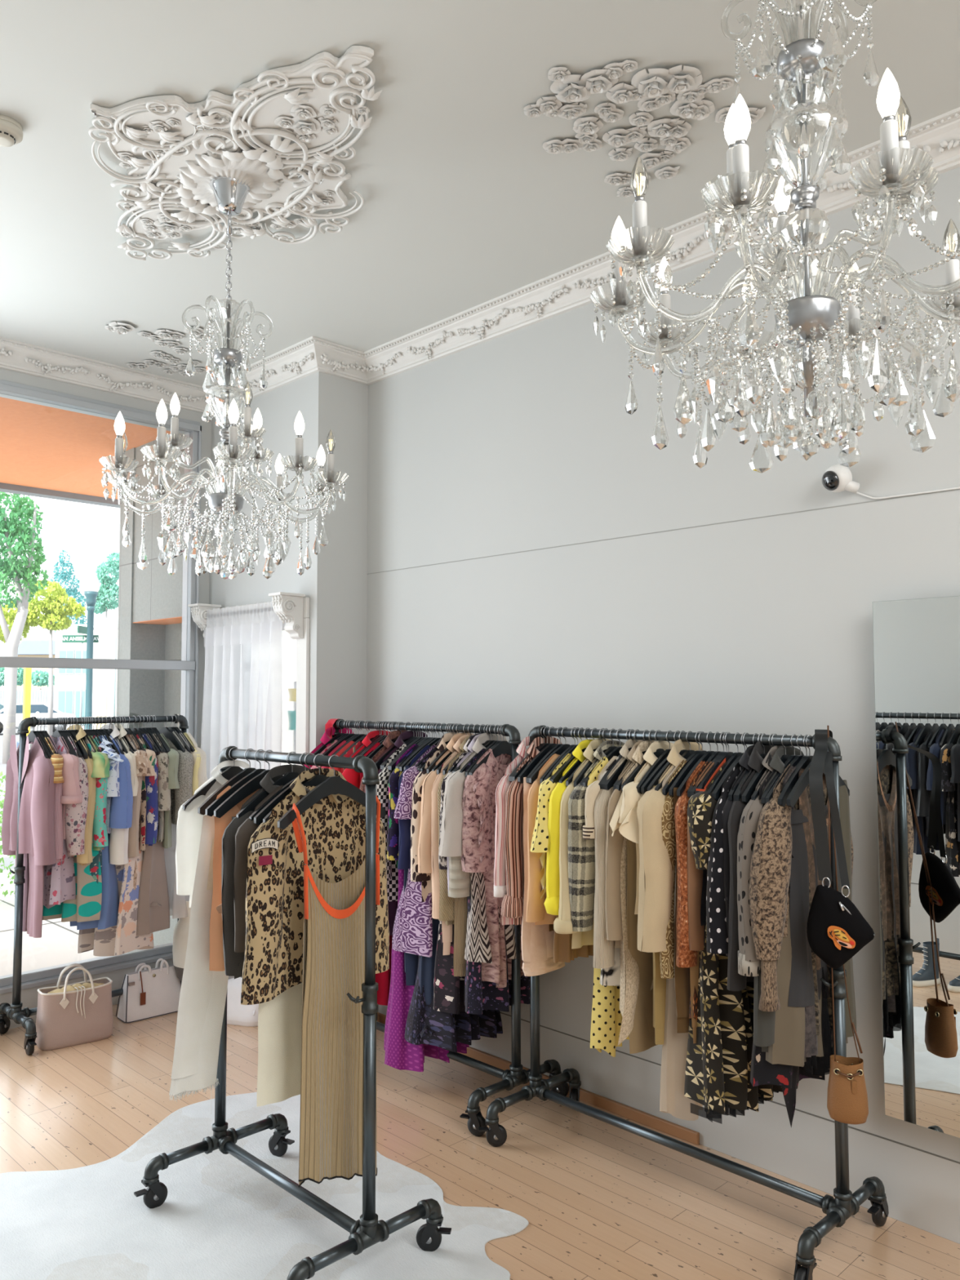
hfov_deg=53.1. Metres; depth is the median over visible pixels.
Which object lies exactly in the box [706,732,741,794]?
clothes hanger
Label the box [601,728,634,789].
clothes hanger
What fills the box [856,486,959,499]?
cable
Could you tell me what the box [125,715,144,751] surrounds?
clothes hanger
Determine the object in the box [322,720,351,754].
clothes hanger
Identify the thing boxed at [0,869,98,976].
pavement
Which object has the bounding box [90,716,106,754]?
clothes hanger
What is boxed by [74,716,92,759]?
clothes hanger
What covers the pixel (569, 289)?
trim
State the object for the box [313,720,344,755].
clothes hanger
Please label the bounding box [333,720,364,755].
clothes hanger
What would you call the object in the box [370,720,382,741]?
clothes hanger
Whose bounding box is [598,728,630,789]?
clothes hanger
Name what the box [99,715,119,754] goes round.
clothes hanger
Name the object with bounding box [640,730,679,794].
clothes hanger
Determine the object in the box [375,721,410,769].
clothes hanger
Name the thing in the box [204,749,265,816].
clothes hanger
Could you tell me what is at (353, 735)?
clothes hanger
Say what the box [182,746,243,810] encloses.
clothes hanger
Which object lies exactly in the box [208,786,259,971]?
tank
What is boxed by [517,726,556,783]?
clothes hanger
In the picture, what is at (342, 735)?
clothes hanger
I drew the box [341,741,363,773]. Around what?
dress
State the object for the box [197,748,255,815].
clothes hanger
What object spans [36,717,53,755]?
clothes hanger
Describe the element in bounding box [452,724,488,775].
clothes hanger
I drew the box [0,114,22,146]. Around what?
smoke detector
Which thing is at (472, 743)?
shirt
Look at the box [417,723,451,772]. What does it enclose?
clothes hanger
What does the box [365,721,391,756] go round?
clothes hanger
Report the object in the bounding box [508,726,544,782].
clothes hanger
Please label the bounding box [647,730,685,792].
clothes hanger
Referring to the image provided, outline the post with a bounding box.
[22,667,31,736]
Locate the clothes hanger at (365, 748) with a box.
[354,720,386,757]
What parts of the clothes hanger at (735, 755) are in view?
arm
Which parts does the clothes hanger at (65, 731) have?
arm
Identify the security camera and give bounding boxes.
[822,464,859,493]
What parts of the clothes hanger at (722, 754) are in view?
arm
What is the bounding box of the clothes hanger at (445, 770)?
[442,724,478,774]
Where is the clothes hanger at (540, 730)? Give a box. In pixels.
[509,729,541,782]
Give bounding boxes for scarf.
[324,718,338,737]
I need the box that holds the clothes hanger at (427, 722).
[395,722,428,768]
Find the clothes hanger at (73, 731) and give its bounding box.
[71,716,88,759]
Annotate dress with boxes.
[42,735,102,922]
[43,736,75,908]
[70,735,119,929]
[77,733,153,956]
[89,735,103,883]
[129,734,151,889]
[136,733,169,935]
[164,733,190,918]
[291,795,380,1187]
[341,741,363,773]
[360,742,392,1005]
[383,744,469,1071]
[391,744,435,957]
[404,747,502,1053]
[433,751,465,1014]
[461,748,524,987]
[464,748,529,1014]
[587,756,629,1057]
[599,755,620,986]
[626,783,656,1053]
[636,739,703,952]
[659,760,702,1120]
[684,760,782,1124]
[688,760,710,1020]
[706,763,743,954]
[750,769,825,1127]
[765,906,848,1066]
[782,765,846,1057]
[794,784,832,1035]
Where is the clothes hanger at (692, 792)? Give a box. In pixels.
[690,732,724,796]
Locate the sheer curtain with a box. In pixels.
[200,601,282,979]
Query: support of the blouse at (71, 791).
hanging from the clothes hanger at (60, 717)
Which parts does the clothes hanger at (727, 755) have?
arm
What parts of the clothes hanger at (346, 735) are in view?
arm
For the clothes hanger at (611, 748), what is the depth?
3.44 m
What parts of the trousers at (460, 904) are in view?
folded leg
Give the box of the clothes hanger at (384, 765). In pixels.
[382,722,418,768]
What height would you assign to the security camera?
0.099 m
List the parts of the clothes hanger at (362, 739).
arm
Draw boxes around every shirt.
[66,724,96,866]
[124,734,142,857]
[240,768,389,1004]
[360,729,406,792]
[376,743,406,902]
[417,732,472,873]
[446,733,480,897]
[493,736,529,924]
[568,740,625,931]
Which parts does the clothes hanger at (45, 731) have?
arm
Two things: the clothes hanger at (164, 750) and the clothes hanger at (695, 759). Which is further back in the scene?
the clothes hanger at (164, 750)
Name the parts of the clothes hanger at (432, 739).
arm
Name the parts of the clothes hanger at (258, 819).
arm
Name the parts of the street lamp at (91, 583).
post, globe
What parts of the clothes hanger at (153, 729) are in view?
arm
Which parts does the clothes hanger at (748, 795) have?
arm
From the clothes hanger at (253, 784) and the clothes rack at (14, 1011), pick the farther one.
the clothes rack at (14, 1011)
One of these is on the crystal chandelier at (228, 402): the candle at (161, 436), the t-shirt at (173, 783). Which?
the candle at (161, 436)
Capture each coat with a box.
[553,738,611,948]
[726,740,777,991]
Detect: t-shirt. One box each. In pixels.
[48,736,62,862]
[160,733,179,848]
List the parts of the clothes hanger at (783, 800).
arm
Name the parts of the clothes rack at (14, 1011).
post, post, post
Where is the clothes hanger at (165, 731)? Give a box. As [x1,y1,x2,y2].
[159,715,185,752]
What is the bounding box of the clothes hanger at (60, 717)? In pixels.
[59,716,75,755]
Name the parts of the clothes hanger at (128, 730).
arm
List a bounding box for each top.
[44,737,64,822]
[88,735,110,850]
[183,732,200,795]
[233,785,284,952]
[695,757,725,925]
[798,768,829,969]
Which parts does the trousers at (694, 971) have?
folded leg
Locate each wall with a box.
[0,368,211,1029]
[115,432,184,950]
[208,376,307,608]
[305,371,368,753]
[366,167,959,1244]
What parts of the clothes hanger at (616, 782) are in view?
arm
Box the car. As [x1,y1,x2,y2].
[0,702,75,733]
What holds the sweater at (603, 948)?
hanging from the clothes hanger at (629, 748)
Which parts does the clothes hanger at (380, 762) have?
arm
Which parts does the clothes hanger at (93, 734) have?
arm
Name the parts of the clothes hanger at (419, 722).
arm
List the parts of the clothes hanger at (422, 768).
arm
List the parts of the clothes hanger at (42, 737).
arm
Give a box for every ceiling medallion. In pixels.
[88,45,382,260]
[523,59,765,197]
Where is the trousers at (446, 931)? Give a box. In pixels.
[441,768,452,955]
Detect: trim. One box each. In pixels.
[0,337,207,413]
[204,336,318,399]
[220,597,309,765]
[312,336,368,385]
[364,106,959,385]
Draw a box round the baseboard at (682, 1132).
[377,1012,699,1145]
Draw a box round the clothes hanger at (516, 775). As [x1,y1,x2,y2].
[511,726,549,781]
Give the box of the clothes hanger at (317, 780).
[262,753,328,822]
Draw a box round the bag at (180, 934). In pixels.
[172,714,191,982]
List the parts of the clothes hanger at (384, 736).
arm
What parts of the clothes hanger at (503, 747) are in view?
arm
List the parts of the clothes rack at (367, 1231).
post, post, post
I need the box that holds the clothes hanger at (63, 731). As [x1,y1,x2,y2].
[61,716,77,756]
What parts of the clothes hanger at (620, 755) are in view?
arm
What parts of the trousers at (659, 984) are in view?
folded leg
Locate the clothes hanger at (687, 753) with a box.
[654,730,694,791]
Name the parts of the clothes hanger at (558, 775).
arm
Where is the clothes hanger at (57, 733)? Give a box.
[51,716,73,757]
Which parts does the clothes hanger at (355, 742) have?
arm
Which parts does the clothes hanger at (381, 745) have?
arm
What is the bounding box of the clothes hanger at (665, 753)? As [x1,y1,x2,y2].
[635,730,671,794]
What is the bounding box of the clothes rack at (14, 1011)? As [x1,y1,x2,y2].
[0,714,188,1055]
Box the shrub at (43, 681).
[0,667,54,689]
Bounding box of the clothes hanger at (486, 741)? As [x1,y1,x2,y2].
[454,724,490,773]
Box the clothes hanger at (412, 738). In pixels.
[380,722,417,768]
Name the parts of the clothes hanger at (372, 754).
arm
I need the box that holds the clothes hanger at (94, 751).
[80,716,96,752]
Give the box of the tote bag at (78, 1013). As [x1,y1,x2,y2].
[35,963,113,1050]
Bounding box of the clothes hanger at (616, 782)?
[613,729,648,790]
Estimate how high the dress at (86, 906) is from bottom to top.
0.885 m
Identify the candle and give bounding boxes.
[115,437,124,457]
[156,426,165,445]
[158,471,163,485]
[170,417,178,435]
[228,426,237,445]
[243,406,251,424]
[253,437,261,448]
[275,475,282,492]
[295,437,303,456]
[317,467,324,484]
[326,453,334,471]
[613,259,626,281]
[632,200,647,227]
[658,293,671,318]
[726,146,733,173]
[732,143,749,173]
[776,214,788,232]
[847,294,859,320]
[880,119,898,151]
[898,140,910,148]
[945,258,959,284]
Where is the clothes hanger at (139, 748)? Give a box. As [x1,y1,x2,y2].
[122,715,141,750]
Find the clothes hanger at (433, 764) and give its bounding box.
[426,723,462,773]
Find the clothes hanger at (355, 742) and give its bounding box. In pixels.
[339,720,368,756]
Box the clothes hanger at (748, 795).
[742,733,773,803]
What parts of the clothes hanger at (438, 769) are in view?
arm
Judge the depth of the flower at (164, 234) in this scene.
3.61 m
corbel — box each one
[187,603,221,637]
[268,591,305,639]
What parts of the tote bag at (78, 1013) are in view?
handle, handle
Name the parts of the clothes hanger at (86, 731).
arm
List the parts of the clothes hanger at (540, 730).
arm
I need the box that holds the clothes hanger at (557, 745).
[526,726,563,784]
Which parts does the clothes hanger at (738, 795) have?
arm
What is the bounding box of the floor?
[0,1004,959,1279]
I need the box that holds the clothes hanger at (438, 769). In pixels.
[436,724,473,773]
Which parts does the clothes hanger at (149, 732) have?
arm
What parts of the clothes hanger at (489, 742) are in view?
arm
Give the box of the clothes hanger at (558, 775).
[550,727,590,783]
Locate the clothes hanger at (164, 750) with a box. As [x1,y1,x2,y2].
[146,715,166,752]
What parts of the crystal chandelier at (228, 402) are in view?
bulb, bulb, bulb, arm, arm, bulb, arm, arm, arm, scroll arm, scroll arm, scroll arm, lamp shade, chain, arm, bulb, arm, scroll arm, scroll arm, arm, bulb, scroll arm, bulb, arm, arm, bulb, arm, arm, bulb, bulb, bulb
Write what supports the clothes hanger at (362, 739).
hanging from the clothes rack at (512, 1077)
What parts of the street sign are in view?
name plate, cross plate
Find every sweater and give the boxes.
[321,740,346,768]
[592,738,639,968]
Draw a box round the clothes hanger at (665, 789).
[662,731,700,795]
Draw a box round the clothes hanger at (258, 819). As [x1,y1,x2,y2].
[253,752,314,825]
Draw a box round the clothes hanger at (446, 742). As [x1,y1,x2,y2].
[416,723,454,770]
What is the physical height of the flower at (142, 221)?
0.011 m
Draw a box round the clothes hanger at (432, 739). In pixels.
[400,722,436,772]
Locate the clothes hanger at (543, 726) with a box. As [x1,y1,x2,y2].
[513,726,545,774]
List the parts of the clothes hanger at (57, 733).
arm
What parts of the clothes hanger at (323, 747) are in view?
arm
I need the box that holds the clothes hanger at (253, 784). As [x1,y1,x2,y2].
[213,750,283,817]
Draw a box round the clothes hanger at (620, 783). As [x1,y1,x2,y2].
[616,729,654,791]
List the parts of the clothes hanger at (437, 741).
arm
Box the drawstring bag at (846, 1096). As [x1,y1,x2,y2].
[826,725,868,1124]
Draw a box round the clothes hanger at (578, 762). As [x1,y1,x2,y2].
[559,728,596,782]
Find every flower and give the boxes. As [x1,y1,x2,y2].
[116,151,136,162]
[119,162,132,168]
[120,232,132,237]
[139,125,154,133]
[139,218,153,225]
[142,223,159,231]
[144,231,159,238]
[148,120,170,133]
[150,150,164,156]
[153,219,182,232]
[156,213,173,222]
[160,231,182,239]
[165,118,181,127]
[174,146,184,152]
[178,224,193,231]
[270,223,282,229]
[271,206,279,211]
[274,115,293,128]
[279,128,293,137]
[281,219,297,228]
[287,116,320,135]
[290,104,316,120]
[290,203,302,210]
[293,130,315,143]
[293,218,303,224]
[317,115,337,128]
[319,104,338,116]
[319,196,333,205]
[321,127,337,134]
[322,190,334,196]
[355,106,369,115]
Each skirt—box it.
[257,982,302,1106]
[417,902,439,1004]
[464,871,515,963]
[553,915,593,962]
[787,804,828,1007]
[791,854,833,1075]
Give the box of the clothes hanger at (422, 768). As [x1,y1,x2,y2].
[420,723,457,771]
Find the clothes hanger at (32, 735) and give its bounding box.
[26,726,48,758]
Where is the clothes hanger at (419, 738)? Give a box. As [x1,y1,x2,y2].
[387,722,424,771]
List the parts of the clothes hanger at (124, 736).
arm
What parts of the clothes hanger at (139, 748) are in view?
arm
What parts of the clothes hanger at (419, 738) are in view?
arm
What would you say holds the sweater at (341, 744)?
hanging from the clothes hanger at (353, 735)
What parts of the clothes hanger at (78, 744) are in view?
arm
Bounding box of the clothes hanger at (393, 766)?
[390,722,426,771]
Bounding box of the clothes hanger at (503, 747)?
[469,724,511,775]
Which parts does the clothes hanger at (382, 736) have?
arm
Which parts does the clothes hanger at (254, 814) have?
arm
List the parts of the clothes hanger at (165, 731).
arm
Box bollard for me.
[35,711,39,730]
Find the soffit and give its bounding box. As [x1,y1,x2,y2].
[0,396,170,499]
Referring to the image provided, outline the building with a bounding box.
[53,624,118,729]
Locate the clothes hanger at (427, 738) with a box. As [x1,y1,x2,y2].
[398,722,431,768]
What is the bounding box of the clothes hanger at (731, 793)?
[728,733,757,800]
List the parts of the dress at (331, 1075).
orange trim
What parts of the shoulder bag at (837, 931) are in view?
zip pull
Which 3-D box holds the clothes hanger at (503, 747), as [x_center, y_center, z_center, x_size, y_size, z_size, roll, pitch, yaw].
[0.095,0.446,3.886,0.012,0.204,0.386,-3,-4,42]
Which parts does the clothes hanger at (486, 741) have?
arm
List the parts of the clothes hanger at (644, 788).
arm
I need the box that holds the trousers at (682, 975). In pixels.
[673,787,690,1033]
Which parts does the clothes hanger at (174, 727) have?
arm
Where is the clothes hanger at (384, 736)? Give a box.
[361,721,388,755]
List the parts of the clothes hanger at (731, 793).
arm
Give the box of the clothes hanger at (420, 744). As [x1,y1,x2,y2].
[396,722,433,768]
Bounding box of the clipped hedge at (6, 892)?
[0,771,15,897]
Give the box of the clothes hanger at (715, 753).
[687,731,719,798]
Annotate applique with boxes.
[104,321,208,377]
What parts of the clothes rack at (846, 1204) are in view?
post, post, post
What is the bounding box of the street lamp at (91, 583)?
[83,568,99,728]
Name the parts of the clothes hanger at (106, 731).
arm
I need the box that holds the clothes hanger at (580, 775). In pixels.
[573,728,608,786]
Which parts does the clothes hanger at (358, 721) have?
arm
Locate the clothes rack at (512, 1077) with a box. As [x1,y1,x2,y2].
[332,719,568,1136]
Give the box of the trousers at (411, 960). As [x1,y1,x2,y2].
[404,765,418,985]
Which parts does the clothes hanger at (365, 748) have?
arm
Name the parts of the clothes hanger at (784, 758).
arm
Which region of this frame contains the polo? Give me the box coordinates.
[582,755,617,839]
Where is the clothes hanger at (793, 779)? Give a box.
[777,734,813,806]
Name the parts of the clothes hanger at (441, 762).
arm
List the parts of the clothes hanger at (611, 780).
arm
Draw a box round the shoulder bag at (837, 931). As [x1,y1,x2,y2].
[806,728,875,968]
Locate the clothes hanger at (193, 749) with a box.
[174,724,195,751]
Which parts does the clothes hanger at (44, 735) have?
arm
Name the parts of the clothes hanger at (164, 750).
arm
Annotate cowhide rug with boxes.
[0,1092,528,1279]
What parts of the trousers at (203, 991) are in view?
folded leg, folded leg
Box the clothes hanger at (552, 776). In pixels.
[548,727,583,780]
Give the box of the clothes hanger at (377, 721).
[349,720,378,757]
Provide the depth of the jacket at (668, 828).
3.05 m
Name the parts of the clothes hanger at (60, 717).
arm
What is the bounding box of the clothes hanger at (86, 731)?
[83,716,100,751]
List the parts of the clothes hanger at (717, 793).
arm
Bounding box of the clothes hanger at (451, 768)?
[448,724,484,772]
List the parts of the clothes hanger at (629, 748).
arm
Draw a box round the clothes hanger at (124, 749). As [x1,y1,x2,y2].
[107,715,128,753]
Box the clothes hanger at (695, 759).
[668,731,706,796]
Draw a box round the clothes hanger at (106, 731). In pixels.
[102,715,124,754]
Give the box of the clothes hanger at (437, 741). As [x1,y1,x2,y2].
[409,723,445,768]
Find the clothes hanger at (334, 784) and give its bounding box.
[277,755,386,829]
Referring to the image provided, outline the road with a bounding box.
[0,726,53,870]
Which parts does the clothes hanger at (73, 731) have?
arm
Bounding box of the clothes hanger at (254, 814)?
[248,752,307,820]
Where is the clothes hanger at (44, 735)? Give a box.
[40,717,56,754]
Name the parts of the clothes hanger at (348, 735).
arm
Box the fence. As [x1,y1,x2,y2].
[0,689,54,707]
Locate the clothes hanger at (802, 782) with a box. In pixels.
[786,761,849,807]
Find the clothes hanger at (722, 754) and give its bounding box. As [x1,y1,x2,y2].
[694,732,727,793]
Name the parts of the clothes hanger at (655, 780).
arm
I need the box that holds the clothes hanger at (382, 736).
[359,721,386,755]
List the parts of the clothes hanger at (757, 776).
arm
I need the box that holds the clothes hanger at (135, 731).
[130,715,152,751]
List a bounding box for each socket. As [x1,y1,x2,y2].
[634,195,644,201]
[660,289,668,294]
[728,142,734,148]
[734,138,746,146]
[777,210,786,216]
[882,114,894,122]
[898,135,906,141]
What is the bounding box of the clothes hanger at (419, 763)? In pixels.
[414,723,449,767]
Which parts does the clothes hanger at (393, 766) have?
arm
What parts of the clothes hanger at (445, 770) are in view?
arm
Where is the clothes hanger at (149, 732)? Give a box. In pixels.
[143,715,163,752]
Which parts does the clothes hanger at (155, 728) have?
arm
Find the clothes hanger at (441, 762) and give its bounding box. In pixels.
[431,724,468,771]
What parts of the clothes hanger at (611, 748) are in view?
arm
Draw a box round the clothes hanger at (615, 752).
[582,728,622,786]
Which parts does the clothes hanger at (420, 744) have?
arm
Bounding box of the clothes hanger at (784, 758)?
[751,733,790,799]
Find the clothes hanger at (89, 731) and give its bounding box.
[85,716,101,751]
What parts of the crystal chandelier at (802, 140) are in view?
bulb, bulb, bulb, arm, arm, arm, bulb, bulb, bulb, scroll arm, arm, arm, arm, scroll arm, bulb, arm, scroll arm, lamp shade, scroll arm, rod, scroll arm, arm, scroll arm, bulb, arm, arm, bulb, arm, arm, arm, bulb, bulb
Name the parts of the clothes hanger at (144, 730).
arm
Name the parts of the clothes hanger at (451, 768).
arm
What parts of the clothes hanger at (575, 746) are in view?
arm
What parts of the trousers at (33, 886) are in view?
leg, leg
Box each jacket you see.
[108,734,133,828]
[165,730,194,826]
[221,764,309,978]
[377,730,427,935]
[439,733,507,857]
[448,751,475,897]
[659,760,686,978]
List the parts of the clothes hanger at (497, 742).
arm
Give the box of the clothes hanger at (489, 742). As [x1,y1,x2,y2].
[459,724,494,773]
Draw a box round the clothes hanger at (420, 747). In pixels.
[399,722,436,771]
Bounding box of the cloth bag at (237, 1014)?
[226,976,258,1026]
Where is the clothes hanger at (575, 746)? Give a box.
[543,727,579,780]
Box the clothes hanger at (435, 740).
[404,723,440,769]
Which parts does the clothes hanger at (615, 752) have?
arm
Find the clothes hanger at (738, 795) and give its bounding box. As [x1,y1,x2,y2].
[734,733,767,800]
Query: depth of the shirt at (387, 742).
4.26 m
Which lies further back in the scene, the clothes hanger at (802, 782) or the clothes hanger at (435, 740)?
the clothes hanger at (435, 740)
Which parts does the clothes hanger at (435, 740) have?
arm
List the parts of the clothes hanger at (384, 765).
arm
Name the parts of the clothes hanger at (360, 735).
arm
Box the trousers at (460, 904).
[453,897,466,976]
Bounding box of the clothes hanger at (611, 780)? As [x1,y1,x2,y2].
[604,728,639,790]
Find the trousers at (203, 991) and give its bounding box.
[168,814,228,1114]
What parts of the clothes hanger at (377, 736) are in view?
arm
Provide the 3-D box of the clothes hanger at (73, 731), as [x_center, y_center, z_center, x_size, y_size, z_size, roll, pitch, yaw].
[-2.024,0.483,4.768,0.012,0.204,0.386,3,-4,-43]
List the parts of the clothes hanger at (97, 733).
arm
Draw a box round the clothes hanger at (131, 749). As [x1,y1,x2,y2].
[113,715,133,753]
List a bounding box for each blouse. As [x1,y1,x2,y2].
[49,735,82,839]
[64,736,88,857]
[92,735,108,850]
[98,735,123,833]
[101,723,128,864]
[136,733,155,850]
[142,733,158,845]
[152,733,170,842]
[175,760,251,907]
[186,732,207,787]
[304,726,353,768]
[311,739,337,768]
[328,740,354,773]
[342,730,390,789]
[386,744,417,867]
[397,745,430,869]
[410,732,460,902]
[438,733,482,869]
[500,736,561,924]
[525,753,559,924]
[529,753,572,852]
[608,741,673,914]
[674,760,705,968]
[737,745,781,976]
[749,764,853,1011]
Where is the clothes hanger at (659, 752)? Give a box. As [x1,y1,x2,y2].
[621,729,664,791]
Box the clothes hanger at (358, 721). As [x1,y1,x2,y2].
[331,720,362,755]
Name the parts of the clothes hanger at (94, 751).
arm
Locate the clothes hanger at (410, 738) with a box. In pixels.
[382,722,414,769]
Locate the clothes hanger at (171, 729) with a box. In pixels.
[168,715,191,753]
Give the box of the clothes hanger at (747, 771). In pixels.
[733,733,761,800]
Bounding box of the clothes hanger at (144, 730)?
[141,715,159,755]
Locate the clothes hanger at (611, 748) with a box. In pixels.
[580,728,616,785]
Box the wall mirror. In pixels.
[872,595,959,1137]
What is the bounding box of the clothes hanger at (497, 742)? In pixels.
[468,724,502,775]
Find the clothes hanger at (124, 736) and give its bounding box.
[117,715,135,751]
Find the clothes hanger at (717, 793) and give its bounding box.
[714,733,748,800]
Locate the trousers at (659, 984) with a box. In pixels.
[653,785,666,1044]
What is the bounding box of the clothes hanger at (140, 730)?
[136,715,157,755]
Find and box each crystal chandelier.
[98,176,348,579]
[589,0,959,473]
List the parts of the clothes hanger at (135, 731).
arm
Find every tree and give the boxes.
[0,491,48,764]
[0,579,86,736]
[49,549,87,633]
[86,551,119,624]
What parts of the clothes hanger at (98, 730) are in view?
arm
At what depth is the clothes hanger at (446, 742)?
4.08 m
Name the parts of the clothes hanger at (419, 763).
arm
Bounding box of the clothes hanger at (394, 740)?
[371,721,402,759]
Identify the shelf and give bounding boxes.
[187,603,221,607]
[268,591,305,596]
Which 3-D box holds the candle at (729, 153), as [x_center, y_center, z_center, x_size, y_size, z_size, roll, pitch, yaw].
[0.451,-0.826,1.706,0.025,0.091,0.024,1,-3,-19]
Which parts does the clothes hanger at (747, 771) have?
arm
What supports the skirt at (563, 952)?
hanging from the clothes rack at (846, 1204)
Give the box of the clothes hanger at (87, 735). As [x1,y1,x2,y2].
[81,716,98,751]
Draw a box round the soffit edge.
[0,482,119,507]
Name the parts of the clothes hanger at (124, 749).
arm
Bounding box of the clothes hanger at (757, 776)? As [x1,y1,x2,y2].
[742,733,776,803]
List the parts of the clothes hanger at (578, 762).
arm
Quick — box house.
[16,640,55,699]
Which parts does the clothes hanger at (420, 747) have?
arm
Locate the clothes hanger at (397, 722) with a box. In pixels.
[370,721,399,759]
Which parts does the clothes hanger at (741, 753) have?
arm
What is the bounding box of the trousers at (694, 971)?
[689,951,699,1043]
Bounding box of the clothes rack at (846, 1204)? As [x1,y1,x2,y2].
[478,725,888,1279]
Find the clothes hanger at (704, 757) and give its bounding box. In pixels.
[676,731,714,796]
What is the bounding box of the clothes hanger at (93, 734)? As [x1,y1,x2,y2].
[88,716,103,751]
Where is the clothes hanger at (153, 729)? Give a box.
[150,715,168,753]
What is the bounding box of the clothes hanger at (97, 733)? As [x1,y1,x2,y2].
[92,716,108,746]
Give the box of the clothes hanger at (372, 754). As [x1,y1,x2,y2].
[366,721,394,758]
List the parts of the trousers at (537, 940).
folded leg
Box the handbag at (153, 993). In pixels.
[115,958,182,1023]
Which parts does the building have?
pane, pane, pane, pane, door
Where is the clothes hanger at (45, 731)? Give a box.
[43,717,59,758]
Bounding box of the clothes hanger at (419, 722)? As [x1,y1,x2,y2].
[388,722,421,770]
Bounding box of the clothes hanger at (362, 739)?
[341,720,371,756]
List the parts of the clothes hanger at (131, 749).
arm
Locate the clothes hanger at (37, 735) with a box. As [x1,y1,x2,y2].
[28,727,51,759]
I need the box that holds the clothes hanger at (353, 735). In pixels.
[346,720,359,742]
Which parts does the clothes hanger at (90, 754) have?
arm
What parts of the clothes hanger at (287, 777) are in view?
arm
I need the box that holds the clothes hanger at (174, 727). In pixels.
[173,715,191,750]
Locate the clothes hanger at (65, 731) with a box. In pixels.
[62,716,82,757]
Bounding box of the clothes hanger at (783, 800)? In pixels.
[781,734,807,806]
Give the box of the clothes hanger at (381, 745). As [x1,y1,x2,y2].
[367,721,397,757]
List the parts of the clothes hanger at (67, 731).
arm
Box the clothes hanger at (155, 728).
[153,715,170,751]
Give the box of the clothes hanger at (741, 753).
[711,732,745,798]
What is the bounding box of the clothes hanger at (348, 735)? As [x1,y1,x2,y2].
[323,720,355,755]
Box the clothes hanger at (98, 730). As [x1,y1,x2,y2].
[95,715,115,752]
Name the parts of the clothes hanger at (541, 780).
arm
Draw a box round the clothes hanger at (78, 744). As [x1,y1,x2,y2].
[68,716,86,759]
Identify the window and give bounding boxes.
[0,379,201,994]
[280,622,296,765]
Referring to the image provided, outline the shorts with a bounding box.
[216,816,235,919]
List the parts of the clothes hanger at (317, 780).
arm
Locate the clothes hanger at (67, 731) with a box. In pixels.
[65,716,81,757]
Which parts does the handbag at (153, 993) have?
cord, handle, handle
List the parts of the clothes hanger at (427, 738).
arm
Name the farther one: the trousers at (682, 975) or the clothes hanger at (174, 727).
the clothes hanger at (174, 727)
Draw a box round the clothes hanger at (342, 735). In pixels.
[336,720,348,740]
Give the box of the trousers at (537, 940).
[520,777,564,976]
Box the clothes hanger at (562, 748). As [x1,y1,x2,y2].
[528,727,569,784]
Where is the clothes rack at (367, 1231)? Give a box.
[133,746,451,1279]
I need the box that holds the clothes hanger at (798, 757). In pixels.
[764,734,804,803]
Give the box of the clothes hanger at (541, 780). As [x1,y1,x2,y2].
[539,727,576,783]
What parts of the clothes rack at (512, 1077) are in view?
post, post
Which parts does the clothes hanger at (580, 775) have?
arm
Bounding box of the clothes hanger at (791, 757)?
[760,733,797,804]
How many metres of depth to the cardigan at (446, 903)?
3.80 m
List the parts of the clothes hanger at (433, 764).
arm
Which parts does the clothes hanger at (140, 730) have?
arm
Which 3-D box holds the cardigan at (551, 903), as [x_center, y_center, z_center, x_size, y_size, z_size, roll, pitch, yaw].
[0.413,0.665,3.519,0.100,0.599,0.510,-3,-4,44]
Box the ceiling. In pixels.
[0,0,959,386]
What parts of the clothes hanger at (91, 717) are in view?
arm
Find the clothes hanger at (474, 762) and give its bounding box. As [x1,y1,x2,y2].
[465,724,498,777]
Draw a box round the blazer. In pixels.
[1,734,56,865]
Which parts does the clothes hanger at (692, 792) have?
arm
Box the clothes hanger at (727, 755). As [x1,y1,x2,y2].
[695,732,733,793]
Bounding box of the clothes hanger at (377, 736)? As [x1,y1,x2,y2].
[353,720,382,757]
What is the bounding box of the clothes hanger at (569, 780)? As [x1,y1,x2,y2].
[565,728,605,786]
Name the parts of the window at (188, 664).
glass pane, glass pane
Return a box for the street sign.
[58,625,102,726]
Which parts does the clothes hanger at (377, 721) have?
arm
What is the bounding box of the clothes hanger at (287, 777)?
[235,751,299,818]
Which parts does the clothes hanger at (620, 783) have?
arm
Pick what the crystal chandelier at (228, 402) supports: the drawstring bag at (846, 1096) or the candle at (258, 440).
the candle at (258, 440)
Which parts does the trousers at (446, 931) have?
folded leg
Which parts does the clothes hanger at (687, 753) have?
arm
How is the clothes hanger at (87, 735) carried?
hanging from the clothes rack at (14, 1011)
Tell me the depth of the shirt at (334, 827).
2.82 m
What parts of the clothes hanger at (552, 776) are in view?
arm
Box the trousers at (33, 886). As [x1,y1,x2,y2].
[15,850,44,937]
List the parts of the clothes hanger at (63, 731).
arm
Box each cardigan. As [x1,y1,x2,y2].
[115,723,138,795]
[364,742,394,793]
[431,733,473,919]
[437,734,471,925]
[543,739,592,915]
[604,740,644,947]
[617,740,654,1044]
[686,761,714,951]
[722,744,754,956]
[753,746,804,1052]
[839,779,857,1037]
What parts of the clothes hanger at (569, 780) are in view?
arm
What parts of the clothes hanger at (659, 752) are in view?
arm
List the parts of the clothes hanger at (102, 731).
arm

